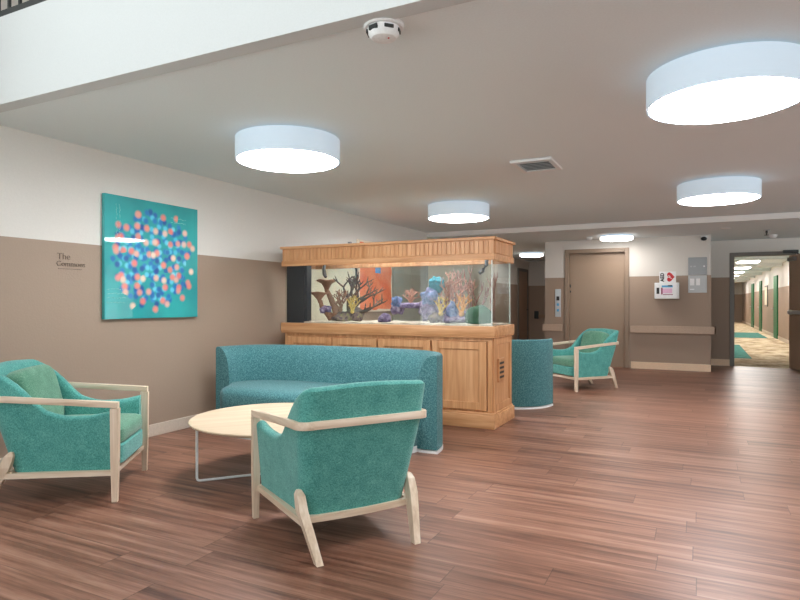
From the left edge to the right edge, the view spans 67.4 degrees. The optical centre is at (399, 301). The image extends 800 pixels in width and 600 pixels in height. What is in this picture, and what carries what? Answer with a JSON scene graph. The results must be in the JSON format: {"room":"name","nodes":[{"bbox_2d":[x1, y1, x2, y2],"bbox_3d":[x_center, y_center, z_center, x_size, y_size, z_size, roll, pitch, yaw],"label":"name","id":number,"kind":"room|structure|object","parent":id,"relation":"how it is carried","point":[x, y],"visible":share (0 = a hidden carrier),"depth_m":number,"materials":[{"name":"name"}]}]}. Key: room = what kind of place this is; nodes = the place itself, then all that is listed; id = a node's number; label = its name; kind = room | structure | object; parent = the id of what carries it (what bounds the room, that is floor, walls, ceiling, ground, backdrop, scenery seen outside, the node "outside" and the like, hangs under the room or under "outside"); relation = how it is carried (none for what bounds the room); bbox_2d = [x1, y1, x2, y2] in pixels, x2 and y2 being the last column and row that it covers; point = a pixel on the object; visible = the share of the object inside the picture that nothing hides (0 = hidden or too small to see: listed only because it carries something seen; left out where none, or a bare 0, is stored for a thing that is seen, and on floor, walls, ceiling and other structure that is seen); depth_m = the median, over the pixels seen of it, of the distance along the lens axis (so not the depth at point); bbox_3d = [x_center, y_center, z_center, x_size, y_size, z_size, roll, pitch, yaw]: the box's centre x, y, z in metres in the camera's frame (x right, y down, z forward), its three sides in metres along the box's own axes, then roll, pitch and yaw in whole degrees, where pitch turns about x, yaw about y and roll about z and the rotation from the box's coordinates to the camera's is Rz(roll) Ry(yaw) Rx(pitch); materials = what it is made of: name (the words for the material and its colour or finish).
{"room":"care facility","nodes":[
{"label":"care facility","id":0,"kind":"room"},
{"bbox_2d":[0,0,528,457],"bbox_3d":[-1.297,-1.680,7.524,0.150,5.800,22.600,0,0,27],"label":"wall","id":1,"kind":"structure","parent":0,"point":[51,190],"depth_m":5.32,"materials":[{"name":"paint"}]},
{"bbox_2d":[57,253,84,269],"bbox_3d":[-2.600,-0.320,4.744,0.005,0.124,0.241,0,0,27],"label":"lettering","id":2,"kind":"object","parent":1,"relation":"attached to","point":[58,253],"depth_m":4.72},
{"bbox_2d":[0,414,197,469],"bbox_3d":[-1.224,1.165,7.488,0.014,0.110,22.300,0,0,27],"label":"baseboard","id":3,"kind":"structure","parent":1,"relation":"attached to","point":[160,428],"depth_m":5.60,"materials":[{"name":"beige wood"}]},
{"bbox_2d":[102,193,196,318],"bbox_3d":[-2.232,-0.380,5.437,0.037,1.050,1.030,0,0,27],"label":"painting","id":4,"kind":"object","parent":1,"relation":"attached to","point":[149,248],"visible":1,"depth_m":5.37,"materials":[{"name":"fabric"}]},
{"bbox_2d":[0,0,474,112],"bbox_3d":[1.503,-1.524,1.831,9.950,0.552,0.100,0,0,27],"label":"wall","id":5,"kind":"structure","parent":1,"relation":"attached to","point":[50,50],"depth_m":3.22,"materials":[{"name":"paint"}]},
{"bbox_2d":[0,0,45,16],"bbox_3d":[1.499,-2.312,1.825,9.950,1.020,0.075,0,0,27],"label":"balcony railing","id":6,"kind":"object","parent":5,"relation":"on","point":[29,3],"visible":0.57,"depth_m":3.73,"materials":[{"name":"grey metal"}]},
{"bbox_2d":[311,269,354,320],"bbox_3d":[-1.001,0.320,7.935,0.012,1.580,1.580,0,0,27],"label":"wall","id":7,"kind":"structure","parent":1,"relation":"attached to","point":[341,275],"depth_m":7.97,"materials":[{"name":"beige paint"}]},
{"bbox_2d":[356,239,391,311],"bbox_3d":[-0.379,-0.380,9.145,0.035,1.050,1.060,0,0,27],"label":"painting","id":8,"kind":"object","parent":1,"relation":"attached to","point":[382,276],"visible":0.38,"depth_m":9.18,"materials":[{"name":"fabric"}]},
{"bbox_2d":[392,266,427,321],"bbox_3d":[0.188,0.150,10.293,0.030,2.140,1.380,0,0,27],"label":"door","id":9,"kind":"structure","parent":1,"relation":"in","point":[403,278],"depth_m":10.23,"materials":[{"name":"grey paint"}]},
{"bbox_2d":[427,237,490,321],"bbox_3d":[1.347,-0.033,12.631,0.012,2.285,3.800,0,0,27],"label":"wall","id":10,"kind":"structure","parent":1,"relation":"attached to","point":[437,271],"depth_m":12.92,"materials":[{"name":"beige paint"}]},
{"bbox_2d":[517,268,527,339],"bbox_3d":[3.464,0.145,16.799,0.071,2.150,1.050,0,0,27],"label":"door","id":11,"kind":"structure","parent":1,"relation":"in","point":[522,274],"depth_m":16.76,"materials":[{"name":"brown wood"}]},
{"bbox_2d":[0,322,799,599],"bbox_3d":[8.709,1.270,16.245,10.250,0.100,47.150,0,0,27],"label":"floor","id":12,"kind":"structure","parent":0,"point":[659,484],"depth_m":3.40,"materials":[{"name":"brown wood"}]},
{"bbox_2d":[0,359,148,501],"bbox_3d":[-2.176,0.803,3.952,0.818,0.835,0.733,0,0,-9],"label":"armchair","id":13,"kind":"object","parent":12,"relation":"on","point":[49,429],"visible":1,"depth_m":3.66,"materials":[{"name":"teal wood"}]},
{"bbox_2d":[6,364,64,414],"bbox_3d":[-2.380,0.625,3.919,0.228,0.414,0.500,0,0,-9],"label":"cushion","id":14,"kind":"object","parent":13,"relation":"on","point":[39,381],"depth_m":3.88,"materials":[{"name":"green fabric"}]},
{"bbox_2d":[68,413,141,442],"bbox_3d":[-2.068,0.842,3.969,0.590,0.132,0.550,0,0,-9],"label":"seat cushion","id":15,"kind":"object","parent":13,"relation":"on","point":[130,423],"depth_m":4.02,"materials":[{"name":"green fabric"}]},
{"bbox_2d":[188,403,292,481],"bbox_3d":[-0.872,1.017,4.271,1.200,0.402,1.200,0,0,-23],"label":"coffee table","id":16,"kind":"object","parent":12,"relation":"on","point":[235,421],"visible":0.41,"depth_m":4.13,"materials":[{"name":"beige wood"}]},
{"bbox_2d":[216,344,442,453],"bbox_3d":[-0.677,0.825,5.439,2.308,0.790,0.864,0,0,26],"label":"curved sofa","id":17,"kind":"object","parent":12,"relation":"on","point":[260,373],"visible":0.59,"depth_m":5.60,"materials":[{"name":"teal fabric"}]},
{"bbox_2d":[251,380,425,566],"bbox_3d":[-0.329,0.803,3.232,0.733,0.835,0.818,0,0,-29],"label":"armchair","id":18,"kind":"object","parent":12,"relation":"on","point":[341,450],"visible":1,"depth_m":2.95,"materials":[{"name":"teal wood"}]},
{"bbox_2d":[280,236,514,429],"bbox_3d":[-0.076,0.284,6.590,2.544,1.872,0.704,0,0,27],"label":"aquarium","id":19,"kind":"object","parent":12,"relation":"on","point":[477,358],"visible":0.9,"depth_m":6.11,"materials":[{"name":"brown wood"}]},
{"bbox_2d":[311,292,334,320],"bbox_3d":[-0.894,0.055,6.909,0.289,0.347,0.220,0,0,27],"label":"plate coral","id":20,"kind":"object","parent":19,"relation":"in","point":[318,295],"visible":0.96,"depth_m":6.88},
{"bbox_2d":[319,305,331,312],"bbox_3d":[-0.853,0.086,6.913,0.142,0.100,0.130,0,0,27],"label":"rock","id":21,"kind":"object","parent":20,"relation":"on","point":[324,308],"visible":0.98,"depth_m":6.87,"materials":[{"name":"purple stone"}]},
{"bbox_2d":[316,279,337,314],"bbox_3d":[-0.826,-0.029,6.931,0.229,0.468,0.292,0,0,-45],"label":"plate coral","id":22,"kind":"object","parent":19,"relation":"in","point":[326,284],"visible":0.87,"depth_m":6.90},
{"bbox_2d":[331,311,349,321],"bbox_3d":[-0.650,0.164,6.874,0.286,0.113,0.292,0,0,-21],"label":"rock","id":23,"kind":"object","parent":19,"relation":"on","point":[343,316],"visible":0.73,"depth_m":6.76,"materials":[{"name":"grey stone"}]},
{"bbox_2d":[330,289,349,312],"bbox_3d":[-0.698,-0.016,6.811,0.285,0.274,0.143,0,0,27],"label":"coral","id":24,"kind":"object","parent":23,"relation":"on","point":[339,301],"visible":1,"depth_m":6.81},
{"bbox_2d":[349,307,364,320],"bbox_3d":[-0.517,0.133,6.832,0.229,0.174,0.200,0,0,27],"label":"rock","id":25,"kind":"object","parent":19,"relation":"on","point":[356,316],"visible":0.62,"depth_m":6.75,"materials":[{"name":"grey stone"}]},
{"bbox_2d":[346,295,360,313],"bbox_3d":[-0.533,0.023,6.775,0.217,0.219,0.092,0,0,27],"label":"coral","id":26,"kind":"object","parent":25,"relation":"on","point":[354,305],"visible":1,"depth_m":6.74},
{"bbox_2d":[333,272,387,313],"bbox_3d":[-0.433,-0.080,6.822,0.689,0.537,0.285,0,0,15],"label":"branching coral","id":27,"kind":"object","parent":19,"relation":"in","point":[352,282],"visible":0.94,"depth_m":6.76},
{"bbox_2d":[378,313,390,321],"bbox_3d":[-0.174,0.170,6.590,0.147,0.100,0.161,0,0,-9],"label":"rock","id":28,"kind":"object","parent":19,"relation":"on","point":[384,317],"visible":0.9,"depth_m":6.52,"materials":[{"name":"purple stone"}]},
{"bbox_2d":[390,305,404,314],"bbox_3d":[-0.029,0.062,6.564,0.139,0.156,0.177,0,0,27],"label":"rock","id":29,"kind":"object","parent":19,"relation":"in","point":[394,310],"visible":0.7,"depth_m":6.51,"materials":[{"name":"purple stone"}]},
{"bbox_2d":[391,296,402,306],"bbox_3d":[-0.032,-0.006,6.529,0.126,0.122,0.124,0,0,-19],"label":"rock","id":30,"kind":"object","parent":29,"relation":"on","point":[396,301],"visible":0.98,"depth_m":6.48,"materials":[{"name":"blue stone"}]},
{"bbox_2d":[418,298,445,320],"bbox_3d":[0.339,0.079,6.394,0.270,0.256,0.258,0,0,-19],"label":"rock","id":31,"kind":"object","parent":19,"relation":"on","point":[425,310],"visible":0.44,"depth_m":6.30,"materials":[{"name":"stone"}]},
{"bbox_2d":[400,302,419,307],"bbox_3d":[0.140,0.038,6.506,0.434,0.067,0.202,0,0,27],"label":"rock","id":32,"kind":"object","parent":31,"relation":"on","point":[403,305],"visible":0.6,"depth_m":6.42,"materials":[{"name":"purple stone"}]},
{"bbox_2d":[402,287,420,302],"bbox_3d":[0.136,-0.064,6.497,0.244,0.192,0.120,0,0,5],"label":"coral","id":33,"kind":"object","parent":32,"relation":"on","point":[410,299],"visible":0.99,"depth_m":6.47},
{"bbox_2d":[420,287,438,304],"bbox_3d":[0.327,-0.059,6.347,0.182,0.198,0.218,0,0,-31],"label":"rock","id":34,"kind":"object","parent":31,"relation":"on","point":[428,297],"visible":0.9,"depth_m":6.28,"materials":[{"name":"stone"}]},
{"bbox_2d":[428,276,444,292],"bbox_3d":[0.387,-0.164,6.335,0.189,0.215,0.124,0,0,27],"label":"leather coral","id":35,"kind":"object","parent":31,"relation":"on","point":[434,282],"visible":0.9,"depth_m":6.29},
{"bbox_2d":[427,312,443,322],"bbox_3d":[0.376,0.162,6.244,0.170,0.115,0.198,0,0,-45],"label":"rock","id":36,"kind":"object","parent":19,"relation":"in","point":[434,317],"visible":0.82,"depth_m":6.19,"materials":[{"name":"grey stone"}]},
{"bbox_2d":[434,297,451,315],"bbox_3d":[0.436,0.044,6.181,0.216,0.205,0.059,0,0,27],"label":"coral","id":37,"kind":"object","parent":36,"relation":"on","point":[440,313],"visible":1,"depth_m":6.17},
{"bbox_2d":[442,311,465,322],"bbox_3d":[0.611,0.152,6.219,0.436,0.136,0.313,0,0,27],"label":"rock","id":38,"kind":"object","parent":19,"relation":"in","point":[446,319],"visible":0.47,"depth_m":6.11,"materials":[{"name":"purple stone"}]},
{"bbox_2d":[446,300,458,316],"bbox_3d":[0.538,0.087,6.174,0.128,0.214,0.129,0,0,10],"label":"rock","id":39,"kind":"object","parent":38,"relation":"on","point":[452,310],"visible":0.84,"depth_m":6.12,"materials":[{"name":"blue stone"}]},
{"bbox_2d":[438,271,478,305],"bbox_3d":[0.563,-0.085,6.251,0.546,0.481,0.224,0,0,27],"label":"coral","id":40,"kind":"object","parent":38,"relation":"on","point":[451,289],"visible":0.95,"depth_m":6.20},
{"bbox_2d":[452,294,472,316],"bbox_3d":[0.628,0.030,6.111,0.229,0.240,0.075,0,0,27],"label":"coral","id":41,"kind":"object","parent":38,"relation":"on","point":[463,306],"visible":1,"depth_m":6.09},
{"bbox_2d":[453,266,472,310],"bbox_3d":[0.669,-0.124,6.274,0.210,0.505,0.076,0,0,27],"label":"coral","id":42,"kind":"object","parent":38,"relation":"on","point":[458,277],"visible":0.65,"depth_m":6.26},
{"bbox_2d":[464,280,489,306],"bbox_3d":[0.790,-0.020,6.146,0.278,0.433,0.072,0,0,27],"label":"coral","id":43,"kind":"object","parent":38,"relation":"on","point":[472,287],"visible":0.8,"depth_m":6.14},
{"bbox_2d":[465,305,490,323],"bbox_3d":[0.795,0.124,6.063,0.285,0.192,0.235,0,0,27],"label":"coral","id":44,"kind":"object","parent":19,"relation":"in","point":[479,314],"visible":0.88,"depth_m":5.97},
{"bbox_2d":[486,272,497,320],"bbox_3d":[0.955,-0.056,6.212,0.138,0.509,0.064,0,0,27],"label":"coral","id":45,"kind":"object","parent":19,"relation":"on","point":[494,276],"visible":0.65,"depth_m":6.21},
{"bbox_2d":[497,357,504,381],"bbox_3d":[1.008,0.675,5.986,0.018,0.230,0.190,0,0,27],"label":"vent grille","id":46,"kind":"object","parent":19,"relation":"attached to","point":[500,360],"depth_m":5.96,"materials":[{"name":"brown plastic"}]},
{"bbox_2d":[512,338,552,408],"bbox_3d":[0.737,0.825,7.534,2.308,0.790,0.864,0,0,31],"label":"curved sofa","id":47,"kind":"object","parent":12,"relation":"on","point":[532,360],"visible":0.28,"depth_m":6.83,"materials":[{"name":"teal fabric"}]},
{"bbox_2d":[553,328,618,391],"bbox_3d":[2.623,0.803,8.601,0.818,0.835,0.733,0,0,-21],"label":"armchair","id":48,"kind":"object","parent":12,"relation":"on","point":[589,357],"visible":0.93,"depth_m":8.37,"materials":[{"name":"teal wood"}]},
{"bbox_2d":[553,355,573,366],"bbox_3d":[2.522,0.842,8.562,0.590,0.132,0.550,0,0,-21],"label":"seat cushion","id":49,"kind":"object","parent":48,"relation":"on","point":[558,360],"depth_m":8.43,"materials":[{"name":"green fabric"}]},
{"bbox_2d":[579,331,608,352],"bbox_3d":[2.815,0.625,8.677,0.228,0.414,0.500,0,0,-21],"label":"cushion","id":50,"kind":"object","parent":48,"relation":"on","point":[588,337],"depth_m":8.63,"materials":[{"name":"teal fabric"}]},
{"bbox_2d":[734,345,751,358],"bbox_3d":[8.251,1.218,15.161,0.800,0.004,4.700,0,0,27],"label":"carpet","id":51,"kind":"structure","parent":12,"relation":"on","point":[739,352],"depth_m":14.17,"materials":[{"name":"teal carpet"}]},
{"bbox_2d":[734,332,766,337],"bbox_3d":[12.813,1.218,22.215,1.050,0.004,4.000,0,0,27],"label":"carpet","id":52,"kind":"structure","parent":12,"relation":"on","point":[736,334],"depth_m":21.78,"materials":[{"name":"teal carpet"}]},
{"bbox_2d":[730,250,799,369],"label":"door","id":53,"kind":"structure","parent":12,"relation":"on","point":[794,258],"depth_m":10.89,"materials":[{"name":"brown wood"}]},
{"bbox_2d":[0,0,799,232],"bbox_3d":[3.233,-1.494,5.293,9.950,0.472,7.640,0,0,27],"label":"ceiling","id":54,"kind":"structure","parent":0,"point":[441,111],"depth_m":4.03,"materials":[{"name":"paint"}]},
{"bbox_2d":[235,125,339,172],"bbox_3d":[-0.859,-1.160,4.611,0.790,0.196,0.790,0,0,27],"label":"drum ceiling light","id":55,"kind":"object","parent":54,"relation":"attached to","point":[275,148],"visible":1,"depth_m":4.34,"materials":[{"name":"white plastic"}]},
{"bbox_2d":[237,149,337,172],"bbox_3d":[-0.859,-1.133,4.611,0.764,0.142,0.764,0,0,27],"label":"diffuser","id":56,"kind":"object","parent":55,"relation":"attached to","point":[275,160],"depth_m":4.51,"materials":[{"name":"white plastic"}]},
{"bbox_2d":[363,18,403,43],"bbox_3d":[-0.074,-1.222,2.726,0.184,0.071,0.184,0,0,27],"label":"smoke detector","id":57,"kind":"object","parent":54,"relation":"attached to","point":[380,30],"visible":1,"depth_m":2.68,"materials":[{"name":"white plastic"}]},
{"bbox_2d":[428,201,488,222],"bbox_3d":[0.756,-1.160,7.750,0.790,0.196,0.790,0,0,27],"label":"drum ceiling light","id":58,"kind":"object","parent":54,"relation":"attached to","point":[445,211],"visible":1,"depth_m":7.45,"materials":[{"name":"white fabric"}]},
{"bbox_2d":[429,214,487,222],"bbox_3d":[0.756,-1.133,7.750,0.764,0.142,0.764,0,0,27],"label":"diffuser","id":59,"kind":"object","parent":58,"relation":"attached to","point":[448,218],"depth_m":7.64,"materials":[{"name":"white plastic"}]},
{"bbox_2d":[510,157,561,172],"bbox_3d":[1.248,-1.247,5.481,0.370,0.022,0.470,0,0,27],"label":"ceiling vent","id":60,"kind":"object","parent":54,"relation":"in","point":[543,164],"visible":1,"depth_m":5.46,"materials":[{"name":"grey metal"}]},
{"bbox_2d":[427,212,799,236],"bbox_3d":[4.938,-1.216,8.703,9.950,0.083,0.015,0,0,27],"label":"trim","id":61,"kind":"structure","parent":54,"relation":"attached to","point":[788,215],"depth_m":9.39,"materials":[{"name":"white paint"}]},
{"bbox_2d":[677,176,761,205],"bbox_3d":[3.354,-1.160,6.328,0.790,0.196,0.790,0,0,27],"label":"drum ceiling light","id":62,"kind":"object","parent":54,"relation":"attached to","point":[730,189],"visible":1,"depth_m":6.06,"materials":[{"name":"white fabric"}]},
{"bbox_2d":[678,193,759,205],"bbox_3d":[3.354,-1.133,6.328,0.764,0.142,0.764,0,0,27],"label":"diffuser","id":63,"kind":"object","parent":62,"relation":"attached to","point":[691,199],"depth_m":6.22,"materials":[{"name":"white plastic"}]},
{"bbox_2d":[646,41,799,124],"bbox_3d":[1.762,-1.160,3.256,0.790,0.196,0.790,0,0,27],"label":"drum ceiling light","id":64,"kind":"object","parent":54,"relation":"attached to","point":[739,81],"visible":1,"depth_m":3.03,"materials":[{"name":"white plastic"}]},
{"bbox_2d":[649,77,799,123],"bbox_3d":[1.762,-1.133,3.256,0.764,0.142,0.764,0,0,27],"label":"diffuser","id":65,"kind":"object","parent":64,"relation":"attached to","point":[672,100],"depth_m":3.16,"materials":[{"name":"white plastic"}]},
{"bbox_2d":[529,261,544,339],"bbox_3d":[4.631,0.022,17.110,1.880,2.395,0.150,0,0,27],"label":"wall","id":66,"kind":"structure","parent":0,"point":[536,268],"depth_m":17.36,"materials":[{"name":"paint"}]},
{"bbox_2d":[534,311,544,318],"bbox_3d":[4.251,0.370,17.166,0.810,0.220,0.090,0,0,27],"label":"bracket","id":67,"kind":"object","parent":66,"relation":"attached to","point":[537,315],"visible":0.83,"depth_m":17.28,"materials":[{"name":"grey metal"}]},
{"bbox_2d":[428,218,799,281],"bbox_3d":[12.131,-1.435,23.087,9.950,0.590,32.150,0,0,27],"label":"ceiling","id":68,"kind":"structure","parent":0,"point":[525,242],"depth_m":10.45,"materials":[{"name":"paint"}]},
{"bbox_2d":[520,253,542,256],"bbox_3d":[3.157,-1.129,14.409,0.558,0.091,0.558,0,0,27],"label":"ceiling light","id":69,"kind":"object","parent":68,"relation":"attached to","point":[521,254],"visible":1,"depth_m":14.19,"materials":[{"name":"white plastic"}]},
{"bbox_2d":[600,235,632,241],"bbox_3d":[3.828,-1.129,10.608,0.558,0.091,0.558,0,0,27],"label":"ceiling light","id":70,"kind":"object","parent":68,"relation":"attached to","point":[612,238],"visible":1,"depth_m":10.43,"materials":[{"name":"white plastic"}]},
{"bbox_2d":[602,239,631,241],"bbox_3d":[3.828,-1.118,10.608,0.524,0.068,0.524,0,0,27],"label":"diffuser","id":71,"kind":"object","parent":70,"relation":"attached to","point":[611,240],"depth_m":10.58,"materials":[{"name":"white plastic"}]},
{"bbox_2d":[734,267,750,268],"bbox_3d":[11.780,-1.200,20.719,0.620,0.060,1.200,0,0,27],"label":"ceiling light","id":72,"kind":"object","parent":68,"relation":"attached to","point":[736,267],"visible":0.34,"depth_m":20.65,"materials":[{"name":"white plastic"}]},
{"bbox_2d":[735,261,759,263],"bbox_3d":[10.259,-1.200,17.678,0.620,0.060,1.200,0,0,27],"label":"ceiling light","id":73,"kind":"object","parent":68,"relation":"attached to","point":[737,262],"visible":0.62,"depth_m":17.77,"materials":[{"name":"white plastic"}]},
{"bbox_2d":[768,234,777,237],"bbox_3d":[6.520,-1.147,10.492,0.140,0.055,0.140,0,0,27],"label":"smoke detector","id":74,"kind":"object","parent":68,"relation":"attached to","point":[772,235],"visible":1,"depth_m":10.44,"materials":[{"name":"white plastic"}]},
{"bbox_2d":[545,235,710,367],"bbox_3d":[5.367,0.022,13.584,2.892,2.395,5.500,0,0,27],"label":"wall","id":75,"kind":"structure","parent":0,"point":[650,256],"depth_m":10.88,"materials":[{"name":"paint"}]},
{"bbox_2d":[542,324,561,330],"bbox_3d":[2.966,0.495,11.657,0.380,0.130,0.095,0,0,27],"label":"handrail","id":76,"kind":"object","parent":75,"relation":"attached to","point":[545,327],"visible":1,"depth_m":11.61,"materials":[{"name":"beige wood"}]},
{"bbox_2d":[555,289,560,316],"bbox_3d":[3.067,0.020,11.649,0.110,0.540,0.018,0,0,27],"label":"panel","id":77,"kind":"object","parent":75,"relation":"attached to","point":[557,291],"visible":1,"depth_m":11.64,"materials":[{"name":"metal"}]},
{"bbox_2d":[565,247,628,367],"bbox_3d":[3.735,0.107,11.389,1.165,2.225,0.165,0,0,27],"label":"door","id":78,"kind":"structure","parent":75,"relation":"in","point":[596,280],"depth_m":11.39,"materials":[{"name":"beige paint"}]},
{"bbox_2d":[654,282,678,298],"bbox_3d":[4.767,-0.200,10.719,0.400,0.290,0.161,0,0,27],"label":"box","id":79,"kind":"object","parent":75,"relation":"attached to","point":[661,290],"visible":1,"depth_m":10.65,"materials":[{"name":"white metal"}]},
{"bbox_2d":[659,271,675,282],"bbox_3d":[4.785,-0.441,10.722,0.270,0.198,0.140,0,0,27],"label":"sign","id":80,"kind":"object","parent":75,"relation":"attached to","point":[664,277],"visible":0.99,"depth_m":10.66,"materials":[{"name":"white plastic"}]},
{"bbox_2d":[631,361,710,371],"bbox_3d":[4.841,1.157,10.764,1.312,0.125,0.014,0,0,27],"label":"baseboard","id":81,"kind":"structure","parent":75,"relation":"attached to","point":[639,365],"depth_m":10.74,"materials":[{"name":"beige wood"}]},
{"bbox_2d":[630,325,716,333],"bbox_3d":[4.938,0.495,10.866,1.395,0.130,0.445,0,0,27],"label":"handrail","id":82,"kind":"object","parent":75,"relation":"attached to","point":[633,329],"visible":1,"depth_m":10.65,"materials":[{"name":"beige wood"}]},
{"bbox_2d":[688,275,706,292],"bbox_3d":[5.237,-0.316,10.565,0.296,0.305,0.017,0,0,27],"label":"wall plaque","id":83,"kind":"object","parent":75,"relation":"attached to","point":[696,283],"visible":1,"depth_m":10.56,"materials":[{"name":"grey metal"}]},
{"bbox_2d":[688,257,706,274],"bbox_3d":[5.237,-0.632,10.565,0.296,0.305,0.017,0,0,27],"label":"wall plaque","id":84,"kind":"object","parent":75,"relation":"attached to","point":[696,265],"visible":1,"depth_m":10.56,"materials":[{"name":"grey metal"}]},
{"bbox_2d":[734,282,741,321],"bbox_3d":[19.934,-0.005,37.074,2.400,2.450,0.150,0,0,27],"label":"wall","id":85,"kind":"structure","parent":0,"point":[737,285],"depth_m":36.64,"materials":[{"name":"paint"}]},
{"bbox_2d":[711,238,799,358],"bbox_3d":[8.406,-0.028,10.471,5.328,2.495,0.150,0,0,27],"label":"wall","id":86,"kind":"structure","parent":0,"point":[720,250],"depth_m":11.49,"materials":[{"name":"paint"}]},
{"bbox_2d":[711,359,729,365],"bbox_3d":[6.136,1.157,11.515,0.333,0.125,0.014,0,0,27],"label":"baseboard","id":87,"kind":"structure","parent":86,"relation":"attached to","point":[720,362],"depth_m":11.50,"materials":[{"name":"beige wood"}]},
{"bbox_2d":[742,261,788,339],"bbox_3d":[14.467,-0.005,23.624,0.150,2.450,28.800,0,0,27],"label":"wall","id":88,"kind":"structure","parent":0,"point":[782,271],"depth_m":22.20,"materials":[{"name":"paint"}]},
{"bbox_2d":[750,283,753,327],"bbox_3d":[17.060,0.170,29.092,0.102,2.100,1.300,0,0,27],"label":"door","id":89,"kind":"structure","parent":88,"relation":"in","point":[752,285],"depth_m":28.88,"materials":[{"name":"green paint"}]},
{"bbox_2d":[759,281,761,330],"bbox_3d":[15.160,0.170,25.290,0.102,2.100,1.000,0,0,27],"label":"door","id":90,"kind":"structure","parent":88,"relation":"in","point":[760,282],"depth_m":25.06,"materials":[{"name":"green paint"}]},
{"bbox_2d":[742,320,788,343],"bbox_3d":[14.394,1.165,23.661,0.014,0.110,28.800,0,0,27],"label":"baseboard","id":91,"kind":"structure","parent":88,"relation":"attached to","point":[749,324],"depth_m":22.06,"materials":[{"name":"beige wood"}]},
{"bbox_2d":[765,285,767,305],"bbox_3d":[14.117,-0.230,23.129,0.034,0.800,1.000,0,0,27],"label":"framed picture","id":92,"kind":"object","parent":88,"relation":"attached to","point":[766,287],"visible":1,"depth_m":22.86},
{"bbox_2d":[765,287,766,304],"bbox_3d":[14.103,-0.230,23.135,0.004,0.680,0.880,0,0,27],"label":"print","id":93,"kind":"object","parent":92,"relation":"attached to","point":[765,287],"depth_m":23.03},
{"bbox_2d":[772,275,777,338],"bbox_3d":[12.611,0.170,20.192,0.102,2.100,1.000,0,0,27],"label":"door","id":94,"kind":"structure","parent":88,"relation":"in","point":[775,278],"depth_m":20.08,"materials":[{"name":"green paint"}]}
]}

